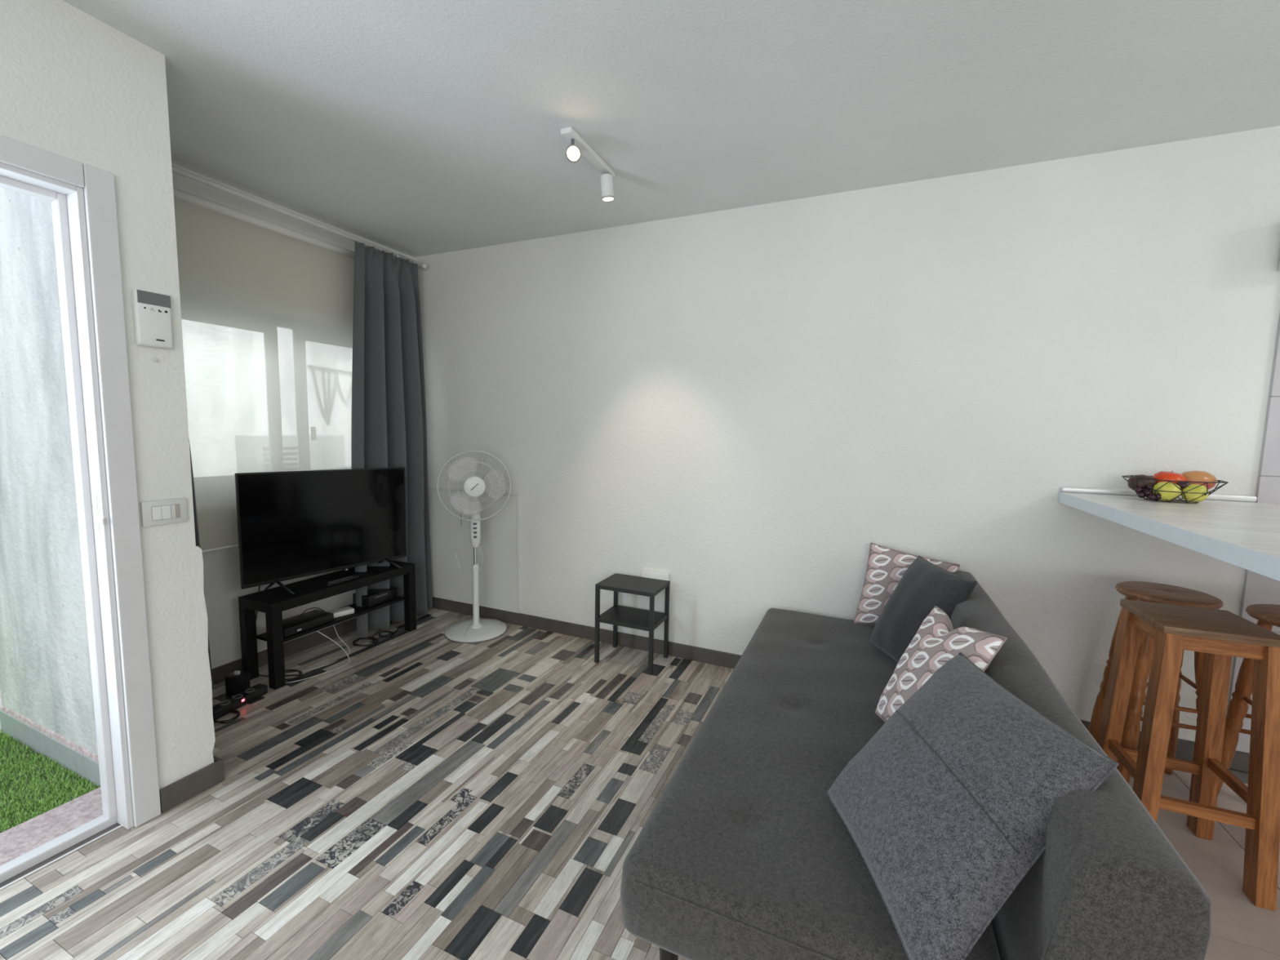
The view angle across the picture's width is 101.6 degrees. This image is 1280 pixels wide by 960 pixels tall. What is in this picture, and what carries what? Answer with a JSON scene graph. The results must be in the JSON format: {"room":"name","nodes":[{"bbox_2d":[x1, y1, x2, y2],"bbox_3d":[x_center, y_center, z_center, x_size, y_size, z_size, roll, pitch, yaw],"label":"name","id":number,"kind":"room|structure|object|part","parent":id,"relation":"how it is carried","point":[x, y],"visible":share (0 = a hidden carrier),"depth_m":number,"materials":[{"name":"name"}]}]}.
{"room":"living room","nodes":[
{"label":"living room","id":0,"kind":"room"},
{"bbox_2d":[0,0,79,161],"bbox_3d":[-2.332,0.046,0.151,0.134,2.530,3.200,3,6,23],"label":"wall","id":1,"kind":"structure","parent":0,"point":[37,104],"depth_m":1.42,"materials":[{"name":"paint"}]},
{"bbox_2d":[0,134,160,890],"bbox_3d":[-1.867,0.147,1.217,0.151,2.062,1.035,3,6,23],"label":"door","id":2,"kind":"structure","parent":1,"relation":"in","point":[24,168],"depth_m":1.60,"materials":[{"name":"white paint"}]},
{"bbox_3d":[-1.787,-0.842,1.095,0.016,0.067,0.899,3,6,23],"label":"head casing","id":3,"kind":"part","parent":2,"relation":"part of","materials":[{"name":"white paint"}]},
{"bbox_3d":[-1.663,0.110,1.600,0.007,0.130,0.004,3,6,23],"label":"strike plate","id":4,"kind":"part","parent":2,"relation":"part of","materials":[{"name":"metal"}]},
{"bbox_3d":[-1.612,0.107,1.631,0.017,2.052,0.067,3,6,23],"label":"casing","id":5,"kind":"part","parent":2,"relation":"part of","materials":[{"name":"white paint"}]},
{"bbox_2d":[0,786,102,866],"bbox_3d":[-2.083,1.186,1.267,0.223,0.056,1.255,3,6,23],"label":"sill","id":6,"kind":"structure","parent":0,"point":[28,835],"depth_m":1.69,"materials":[{"name":"pink stone"}]},
{"bbox_2d":[67,3,215,824],"bbox_3d":[-1.964,-0.112,1.861,0.834,2.530,0.243,3,6,23],"label":"wall pillar","id":7,"kind":"structure","parent":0,"point":[120,82],"depth_m":1.69,"materials":[{"name":"paint"}]},
{"bbox_2d":[132,288,173,349],"bbox_3d":[-1.556,-0.512,1.668,0.023,0.174,0.094,3,6,23],"label":"alarm keypad","id":8,"kind":"object","parent":7,"relation":"attached to","point":[152,311],"visible":1,"depth_m":1.66,"materials":[{"name":"white plastic"}]},
{"bbox_2d":[151,357,157,361],"bbox_3d":[-1.564,-0.388,1.682,0.010,0.014,0.014,3,6,23],"label":"wall hook","id":9,"kind":"object","parent":7,"relation":"attached to","point":[153,359],"visible":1,"depth_m":1.68,"materials":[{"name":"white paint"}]},
{"bbox_2d":[140,497,187,527],"bbox_3d":[-1.573,0.106,1.728,0.012,0.084,0.122,3,6,23],"label":"light switch","id":10,"kind":"object","parent":7,"relation":"attached to","point":[169,511],"visible":1,"depth_m":1.72,"materials":[{"name":"plastic"}]},
{"bbox_3d":[-1.570,0.107,1.728,0.002,0.047,0.076,3,6,23],"label":"inset frame","id":11,"kind":"part","parent":10,"relation":"part of","materials":[{"name":"plastic"}]},
{"bbox_2d":[159,755,224,813],"bbox_3d":[-1.824,1.062,1.951,0.550,0.082,0.187,3,6,23],"label":"baseboard","id":12,"kind":"structure","parent":7,"relation":"attached to","point":[189,786],"depth_m":1.83,"materials":[{"name":"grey wood"}]},
{"bbox_2d":[171,163,413,668],"bbox_3d":[-2.066,-0.215,2.914,0.200,2.530,1.900,3,6,23],"label":"wall","id":13,"kind":"structure","parent":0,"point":[221,568],"depth_m":2.69,"materials":[{"name":"paint"}]},
{"bbox_2d":[173,187,354,553],"bbox_3d":[-1.902,-0.517,2.871,0.044,1.667,1.600,3,6,23],"label":"roller blind","id":14,"kind":"object","parent":13,"relation":"attached to","point":[267,307],"visible":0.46,"depth_m":2.67,"materials":[{"name":"white"}]},
{"bbox_2d":[211,617,356,684],"bbox_3d":[-1.966,0.954,3.043,0.012,0.082,1.748,3,6,23],"label":"baseboard","id":15,"kind":"structure","parent":13,"relation":"attached to","point":[298,645],"depth_m":3.02,"materials":[{"name":"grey wood"}]},
{"bbox_2d":[171,164,428,269],"bbox_3d":[-1.854,-1.388,2.787,0.158,0.044,1.745,3,6,23],"label":"curtain rod","id":16,"kind":"object","parent":13,"relation":"attached to","point":[175,170],"visible":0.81,"depth_m":2.66,"materials":[{"name":"white paint"}]},
{"bbox_2d":[188,436,213,688],"bbox_3d":[-2.115,-0.163,2.255,0.178,2.351,0.334,3,6,23],"label":"curtain","id":17,"kind":"object","parent":16,"relation":"hanging from","point":[196,525],"visible":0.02,"depth_m":2.42,"materials":[{"name":"fabric"}]},
{"bbox_2d":[351,240,432,637],"bbox_3d":[-1.596,-0.246,3.352,0.179,2.376,0.611,3,6,23],"label":"curtain","id":18,"kind":"object","parent":16,"relation":"hanging from","point":[388,422],"visible":0.79,"depth_m":3.31,"materials":[{"name":"fabric"}]},
{"bbox_2d":[0,607,1279,959],"bbox_3d":[0.273,1.371,0.221,6.800,0.120,5.600,3,6,23],"label":"floor","id":19,"kind":"structure","parent":0,"point":[425,795],"depth_m":1.74,"materials":[{"name":"tile"}]},
{"bbox_2d":[213,694,239,723],"bbox_3d":[-1.871,1.037,2.345,0.171,0.050,0.104,6,7,41],"label":"cable","id":20,"kind":"object","parent":19,"relation":"on","point":[233,711],"visible":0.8,"depth_m":2.31,"materials":[{"name":"black plastic"}]},
{"bbox_2d":[225,671,250,696],"bbox_3d":[-1.958,0.986,2.540,0.080,0.115,0.060,1,5,1],"label":"power adapter","id":21,"kind":"object","parent":19,"relation":"on","point":[237,682],"visible":0.81,"depth_m":2.51,"materials":[{"name":"black plastic"}]},
{"bbox_2d":[212,684,267,719],"bbox_3d":[-1.878,1.032,2.438,0.058,0.046,0.260,2,6,13],"label":"power strip","id":22,"kind":"object","parent":19,"relation":"on","point":[243,698],"visible":0.94,"depth_m":2.42,"materials":[{"name":"black plastic"}]},
{"bbox_2d":[218,700,230,706],"bbox_3d":[-1.892,1.017,2.378,0.040,0.006,0.040,2,6,13],"label":"socket","id":23,"kind":"object","parent":22,"relation":"attached to","point":[226,703],"depth_m":2.37,"materials":[{"name":"grey plastic"}]},
{"bbox_2d":[232,693,243,698],"bbox_3d":[-1.879,1.012,2.436,0.040,0.006,0.040,2,6,13],"label":"socket","id":24,"kind":"object","parent":22,"relation":"attached to","point":[239,695],"depth_m":2.44,"materials":[{"name":"grey plastic"}]},
{"bbox_2d":[244,688,254,693],"bbox_3d":[-1.865,1.007,2.494,0.040,0.006,0.040,2,6,13],"label":"socket","id":25,"kind":"object","parent":22,"relation":"attached to","point":[251,690],"depth_m":2.49,"materials":[{"name":"grey plastic"}]},
{"bbox_2d":[255,669,302,680],"bbox_3d":[-1.916,1.009,2.720,0.307,0.029,0.112,1,6,-2],"label":"cable","id":26,"kind":"object","parent":19,"relation":"on","point":[286,670],"visible":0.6,"depth_m":2.72,"materials":[{"name":"black plastic"}]},
{"bbox_2d":[284,625,350,675],"bbox_3d":[-1.772,0.918,2.864,0.108,0.205,0.364,3,6,23],"label":"cable","id":27,"kind":"object","parent":19,"relation":"on","point":[334,625],"visible":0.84,"depth_m":2.87,"materials":[{"name":"white plastic"}]},
{"bbox_2d":[285,631,350,683],"bbox_3d":[-1.729,0.927,2.769,0.144,0.205,0.364,3,6,23],"label":"cable","id":28,"kind":"object","parent":19,"relation":"on","point":[317,631],"visible":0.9,"depth_m":2.83,"materials":[{"name":"plastic"}]},
{"bbox_2d":[238,560,416,689],"bbox_3d":[-1.749,0.783,3.025,0.265,0.435,0.885,3,6,23],"label":"tv stand","id":29,"kind":"object","parent":19,"relation":"on","point":[273,602],"visible":0.75,"depth_m":2.71,"materials":[{"name":"black laminate"}]},
{"bbox_3d":[-2.015,0.835,2.688,0.050,0.385,0.050,3,6,23],"label":"leg","id":30,"kind":"part","parent":29,"relation":"part of","materials":[{"name":"black laminate"}]},
{"bbox_3d":[-1.818,0.847,2.603,0.050,0.385,0.050,3,6,23],"label":"leg","id":31,"kind":"part","parent":29,"relation":"part of","materials":[{"name":"black laminate"}]},
{"bbox_2d":[282,609,333,637],"bbox_3d":[-1.832,0.772,2.822,0.152,0.042,0.270,3,6,23],"label":"box","id":32,"kind":"object","parent":29,"relation":"on","point":[292,625],"visible":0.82,"depth_m":2.81,"materials":[{"name":"black plastic"}]},
{"bbox_2d":[300,607,326,616],"bbox_3d":[-1.798,0.727,2.873,0.126,0.052,0.027,-2,6,-31],"label":"cable","id":33,"kind":"object","parent":32,"relation":"on","point":[313,607],"visible":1,"depth_m":2.87,"materials":[{"name":"black plastic"}]},
{"bbox_2d":[234,466,406,595],"bbox_3d":[-1.730,0.251,2.952,0.210,0.637,0.917,4,6,30],"label":"television","id":34,"kind":"object","parent":29,"relation":"on","point":[291,525],"visible":1,"depth_m":2.88,"materials":[{"name":"black"}]},
{"bbox_2d":[243,585,260,671],"bbox_3d":[-2.002,0.713,2.679,0.098,0.612,0.219,2,6,13],"label":"cable","id":35,"kind":"object","parent":34,"relation":"hanging from","point":[260,585],"visible":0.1,"depth_m":2.76,"materials":[{"name":"black plastic"}]},
{"bbox_2d":[257,595,404,642],"bbox_3d":[-1.749,0.787,3.025,0.175,0.017,0.785,3,6,23],"label":"shelf","id":36,"kind":"object","parent":29,"relation":"attached to","point":[358,611],"depth_m":2.98,"materials":[{"name":"black laminate"}]},
{"bbox_2d":[328,606,354,617],"bbox_3d":[-1.727,0.764,3.016,0.073,0.030,0.120,5,7,38],"label":"router","id":37,"kind":"object","parent":29,"relation":"on","point":[345,611],"visible":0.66,"depth_m":3.00,"materials":[{"name":"white plastic"}]},
{"bbox_2d":[323,574,359,586],"bbox_3d":[-1.677,0.565,2.933,0.040,0.018,0.190,3,6,23],"label":"remote control","id":38,"kind":"object","parent":29,"relation":"on","point":[351,577],"visible":1,"depth_m":2.92,"materials":[{"name":"black plastic"}]},
{"bbox_2d":[352,586,397,607],"bbox_3d":[-1.651,0.722,3.259,0.141,0.066,0.210,3,6,23],"label":"console","id":39,"kind":"object","parent":29,"relation":"on","point":[374,597],"visible":0.9,"depth_m":3.21,"materials":[{"name":"black plastic"}]},
{"bbox_3d":[-1.484,0.780,3.365,0.050,0.385,0.050,3,6,23],"label":"leg","id":40,"kind":"part","parent":29,"relation":"part of","materials":[{"name":"black laminate"}]},
{"bbox_2d":[352,628,380,646],"bbox_3d":[-1.690,0.861,3.223,0.143,0.240,0.296,-1,6,-22],"label":"cable","id":41,"kind":"object","parent":19,"relation":"on","point":[372,638],"visible":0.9,"depth_m":3.17,"materials":[{"name":"black plastic"}]},
{"bbox_2d":[378,626,399,637],"bbox_3d":[-1.581,0.965,3.322,0.096,0.018,0.159,3,6,23],"label":"cable","id":42,"kind":"object","parent":19,"relation":"on","point":[392,633],"visible":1,"depth_m":3.28,"materials":[{"name":"black plastic"}]},
{"bbox_2d":[436,450,511,643],"bbox_3d":[-1.046,0.396,3.324,0.401,1.174,0.392,3,6,23],"label":"fan","id":43,"kind":"object","parent":19,"relation":"on","point":[476,629],"visible":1,"depth_m":3.28,"materials":[{"name":"white plastic"}]},
{"bbox_3d":[-1.092,0.491,3.344,0.175,0.223,0.021,-1,6,-24],"label":"power cord","id":44,"kind":"part","parent":43,"relation":"part of","materials":[{"name":"white plastic"}]},
{"bbox_2d":[594,573,670,675],"bbox_3d":[-0.043,0.809,2.986,0.351,0.455,0.255,3,6,23],"label":"side table","id":45,"kind":"object","parent":19,"relation":"on","point":[617,615],"visible":1,"depth_m":2.94,"materials":[{"name":"black wood"}]},
{"bbox_3d":[-0.241,0.811,2.944,0.021,0.452,0.021,3,6,23],"label":"leg","id":46,"kind":"part","parent":45,"relation":"part of","materials":[{"name":"black metal"}]},
{"bbox_3d":[-0.147,0.792,3.158,0.021,0.452,0.021,3,6,23],"label":"leg","id":47,"kind":"part","parent":45,"relation":"part of","materials":[{"name":"black metal"}]},
{"bbox_2d":[595,573,670,596],"bbox_3d":[-0.039,0.594,2.965,0.351,0.022,0.255,3,6,23],"label":"tabletop","id":48,"kind":"object","parent":45,"relation":"on","point":[643,586],"depth_m":2.92,"materials":[{"name":"black metal"}]},
{"bbox_2d":[598,604,666,631],"bbox_3d":[-0.043,0.786,2.983,0.343,0.022,0.247,3,6,23],"label":"shelf","id":49,"kind":"object","parent":45,"relation":"on","point":[620,615],"depth_m":2.95,"materials":[{"name":"black metal"}]},
{"bbox_3d":[0.061,0.830,2.813,0.021,0.452,0.021,3,6,23],"label":"leg","id":50,"kind":"part","parent":45,"relation":"part of","materials":[{"name":"black metal"}]},
{"bbox_3d":[0.155,0.811,3.027,0.021,0.452,0.021,3,6,23],"label":"leg","id":51,"kind":"part","parent":45,"relation":"part of","materials":[{"name":"black metal"}]},
{"bbox_2d":[620,570,1210,959],"bbox_3d":[0.738,0.814,1.770,0.928,0.710,1.834,3,6,23],"label":"sofa","id":52,"kind":"object","parent":19,"relation":"on","point":[744,853],"visible":0.67,"depth_m":1.10,"materials":[{"name":"fabric"}]},
{"bbox_3d":[0.065,1.124,1.194,0.047,0.176,0.048,3,6,23],"label":"leg","id":53,"kind":"part","parent":52,"relation":"part of","materials":[{"name":"black plastic"}]},
{"bbox_3d":[0.642,0.841,1.813,0.721,0.180,1.829,3,6,23],"label":"seat","id":54,"kind":"part","parent":52,"relation":"part of","materials":[{"name":"fabric"}]},
{"bbox_2d":[853,542,959,625],"bbox_3d":[1.247,0.512,2.451,0.433,0.393,0.100,3,6,23],"label":"cushion","id":55,"kind":"object","parent":52,"relation":"on","point":[886,566],"visible":0.37,"depth_m":2.48,"materials":[{"name":"multicoloured fabric"}]},
{"bbox_2d":[869,555,977,663],"bbox_3d":[1.137,0.545,2.119,0.300,0.347,0.616,1,5,0],"label":"cushion","id":56,"kind":"object","parent":52,"relation":"on","point":[924,585],"visible":0.72,"depth_m":2.08,"materials":[{"name":"fabric"}]},
{"bbox_2d":[874,605,1007,722],"bbox_3d":[0.875,0.587,1.555,0.265,0.348,0.546,2,6,6],"label":"cushion","id":57,"kind":"object","parent":52,"relation":"on","point":[935,642],"visible":0.59,"depth_m":1.55,"materials":[{"name":"multicoloured fabric"}]},
{"bbox_2d":[826,652,1119,959],"bbox_3d":[0.672,0.640,1.131,0.426,0.319,0.731,1,6,3],"label":"cushion","id":58,"kind":"object","parent":52,"relation":"on","point":[948,806],"visible":0.97,"depth_m":0.99,"materials":[{"name":"fabric"}]},
{"bbox_3d":[1.070,0.732,1.617,0.209,0.505,1.834,3,6,23],"label":"backrest","id":59,"kind":"part","parent":52,"relation":"part of","materials":[{"name":"fabric"}]},
{"bbox_2d":[1088,581,1223,784],"bbox_3d":[1.949,0.792,1.973,0.284,0.764,0.284,3,6,21],"label":"round stool","id":60,"kind":"object","parent":19,"relation":"on","point":[1150,592],"visible":0.44,"depth_m":1.91,"materials":[{"name":"brown wood"}]},
{"bbox_3d":[1.892,0.794,2.099,0.049,0.735,0.113,-1,6,-22],"label":"leg","id":61,"kind":"part","parent":60,"relation":"part of","materials":[{"name":"brown wood"}]},
{"bbox_3d":[1.824,0.810,1.918,0.113,0.735,0.049,-1,6,-22],"label":"leg","id":62,"kind":"part","parent":60,"relation":"part of","materials":[{"name":"brown wood"}]},
{"bbox_3d":[1.956,0.428,1.938,0.284,0.032,0.284,3,6,21],"label":"seat","id":63,"kind":"part","parent":60,"relation":"part of","materials":[{"name":"brown wood"}]},
{"bbox_3d":[2.073,0.804,2.032,0.113,0.735,0.049,-1,6,-22],"label":"leg","id":64,"kind":"part","parent":60,"relation":"part of","materials":[{"name":"brown wood"}]},
{"bbox_3d":[2.005,0.820,1.851,0.049,0.735,0.113,-1,6,-22],"label":"leg","id":65,"kind":"part","parent":60,"relation":"part of","materials":[{"name":"brown wood"}]},
{"bbox_2d":[1057,491,1279,581],"bbox_3d":[2.021,0.696,1.284,1.216,1.087,1.748,3,6,23],"label":"breakfast bar","id":66,"kind":"object","parent":19,"relation":"on","point":[1244,535],"visible":1,"depth_m":1.52,"materials":[{"name":"laminate"}]},
{"bbox_2d":[1060,486,1257,502],"bbox_3d":[2.104,0.056,2.139,0.612,0.025,0.019,3,6,23],"label":"rail","id":67,"kind":"object","parent":66,"relation":"on","point":[1064,489],"visible":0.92,"depth_m":2.17,"materials":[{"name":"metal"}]},
{"bbox_2d":[1121,475,1228,503],"bbox_3d":[2.038,0.037,2.000,0.283,0.086,0.283,3,6,23],"label":"wire bowl","id":68,"kind":"object","parent":66,"relation":"on","point":[1126,476],"visible":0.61,"depth_m":1.92,"materials":[{"name":"black metal"}]},
{"bbox_2d":[1127,474,1158,491],"bbox_3d":[1.973,0.013,2.035,0.104,0.068,0.068,3,6,23],"label":"avocado","id":69,"kind":"object","parent":68,"relation":"in","point":[1131,484],"visible":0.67,"depth_m":2.02,"materials":[{"name":"black food"}]},
{"bbox_2d":[1134,484,1161,500],"bbox_3d":[1.950,0.046,2.005,0.067,0.064,0.098,0,6,-13],"label":"grape bunch","id":70,"kind":"object","parent":68,"relation":"in","point":[1139,491],"visible":0.92,"depth_m":1.99,"materials":[{"name":"purple food"}]},
{"bbox_2d":[1152,481,1181,501],"bbox_3d":[1.986,0.041,1.968,0.077,0.074,0.077,4,6,31],"label":"apple","id":71,"kind":"object","parent":68,"relation":"in","point":[1170,486],"visible":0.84,"depth_m":1.94,"materials":[{"name":"green food"}]},
{"bbox_2d":[1152,471,1186,484],"bbox_3d":[2.037,0.001,2.011,0.093,0.076,0.092,-1,6,-21],"label":"tomato","id":72,"kind":"object","parent":68,"relation":"in","point":[1162,475],"visible":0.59,"depth_m":1.98,"materials":[{"name":"red food"}]},
{"bbox_2d":[1175,481,1191,489],"bbox_3d":[2.033,0.020,1.953,0.040,0.034,0.034,3,6,23],"label":"plum","id":73,"kind":"object","parent":68,"relation":"in","point":[1182,485],"visible":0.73,"depth_m":1.94,"materials":[{"name":"purple food"}]},
{"bbox_2d":[1181,483,1208,502],"bbox_3d":[2.058,0.048,1.938,0.073,0.071,0.073,1,6,-4],"label":"apple","id":74,"kind":"object","parent":68,"relation":"in","point":[1202,489],"visible":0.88,"depth_m":1.92,"materials":[{"name":"green food"}]},
{"bbox_2d":[1181,470,1216,489],"bbox_3d":[2.131,0.004,1.993,0.123,0.080,0.080,3,6,15],"label":"mango","id":75,"kind":"object","parent":68,"relation":"in","point":[1191,476],"visible":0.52,"depth_m":1.97,"materials":[{"name":"orange food"}]},
{"bbox_2d":[1096,599,1279,911],"bbox_3d":[1.717,0.812,1.651,0.322,0.777,0.334,3,6,22],"label":"stool","id":76,"kind":"object","parent":19,"relation":"on","point":[1221,635],"visible":0.96,"depth_m":1.56,"materials":[{"name":"brown wood"}]},
{"bbox_3d":[1.648,0.806,1.814,0.072,0.755,0.084,3,6,22],"label":"leg","id":77,"kind":"part","parent":76,"relation":"part of","materials":[{"name":"brown wood"}]},
{"bbox_3d":[1.554,0.827,1.583,0.072,0.755,0.084,3,6,22],"label":"leg","id":78,"kind":"part","parent":76,"relation":"part of","materials":[{"name":"brown wood"}]},
{"bbox_3d":[1.724,0.438,1.615,0.276,0.024,0.276,3,6,22],"label":"seat","id":79,"kind":"part","parent":76,"relation":"part of","materials":[{"name":"brown wood"}]},
{"bbox_3d":[1.880,0.820,1.720,0.072,0.755,0.084,3,6,22],"label":"leg","id":80,"kind":"part","parent":76,"relation":"part of","materials":[{"name":"brown wood"}]},
{"bbox_3d":[1.786,0.840,1.490,0.072,0.755,0.084,3,6,22],"label":"leg","id":81,"kind":"part","parent":76,"relation":"part of","materials":[{"name":"brown wood"}]},
{"bbox_2d":[1217,604,1279,796],"bbox_3d":[2.160,0.821,1.717,0.284,0.764,0.284,3,6,23],"label":"round stool","id":82,"kind":"object","parent":19,"relation":"on","point":[1268,615],"visible":0.43,"depth_m":1.82,"materials":[{"name":"brown wood"}]},
{"bbox_3d":[2.167,0.457,1.682,0.284,0.032,0.284,3,6,23],"label":"seat","id":83,"kind":"part","parent":82,"relation":"part of","materials":[{"name":"brown wood"}]},
{"bbox_2d":[62,0,1279,257],"bbox_3d":[0.323,-1.217,-0.028,6.800,0.120,5.600,3,6,23],"label":"ceiling","id":84,"kind":"structure","parent":0,"point":[414,128],"depth_m":1.80,"materials":[{"name":"paint"}]},
{"bbox_2d":[560,126,615,201],"bbox_3d":[-0.207,-1.315,2.195,0.098,0.132,0.400,3,6,23],"label":"ceiling spotlight","id":85,"kind":"object","parent":84,"relation":"attached to","point":[578,146],"visible":1,"depth_m":2.18,"materials":[{"name":"white plastic"}]},
{"bbox_3d":[-0.260,-1.272,2.032,0.048,0.043,0.026,0,6,-15],"label":"bulb","id":86,"kind":"part","parent":85,"relation":"part of","materials":[{"name":"white"}]},
{"bbox_2d":[413,125,1279,753],"bbox_3d":[1.375,-0.114,2.557,6.800,2.530,0.216,3,6,23],"label":"wall","id":87,"kind":"structure","parent":0,"point":[735,404],"depth_m":2.51,"materials":[{"name":"paint"}]},
{"bbox_2d":[427,486,519,613],"bbox_3d":[-1.205,0.468,3.629,0.883,0.801,0.015,3,6,23],"label":"wall panel","id":88,"kind":"object","parent":87,"relation":"attached to","point":[499,577],"visible":0.69,"depth_m":3.60,"materials":[{"name":"paint"}]},
{"bbox_2d":[641,569,670,591],"bbox_3d":[0.090,0.593,3.063,0.173,0.107,0.032,3,6,23],"label":"wall outlet","id":89,"kind":"object","parent":87,"relation":"attached to","point":[647,574],"visible":0.38,"depth_m":3.04,"materials":[{"name":"white plastic"}]},
{"bbox_2d":[432,596,1249,772],"bbox_3d":[0.933,1.039,2.744,5.548,0.082,0.012,3,6,23],"label":"baseboard","id":90,"kind":"structure","parent":87,"relation":"attached to","point":[1184,748],"depth_m":3.18,"materials":[{"name":"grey wood"}]},
{"label":"outside","id":91,"kind":"structure","parent":0,"visible":0},
{"bbox_2d":[0,688,2,733],"bbox_3d":[-2.781,1.152,2.526,2.450,0.155,8.600,3,6,23],"label":"floor","id":92,"kind":"structure","parent":91,"point":[1,704],"depth_m":2.51,"materials":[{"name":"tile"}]},
{"bbox_2d":[0,730,98,832],"bbox_3d":[-3.242,1.120,1.667,2.264,0.055,1.468,3,6,23],"label":"turf","id":93,"kind":"structure","parent":92,"relation":"on","point":[5,739],"depth_m":1.89,"materials":[{"name":"green plant"}]},
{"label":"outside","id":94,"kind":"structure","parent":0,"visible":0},
{"bbox_2d":[0,186,100,787],"bbox_3d":[-2.163,-0.388,1.973,1.050,3.050,0.228,3,6,23],"label":"wall","id":95,"kind":"structure","parent":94,"point":[46,682],"depth_m":1.92,"materials":[{"name":"paint"}]}
]}

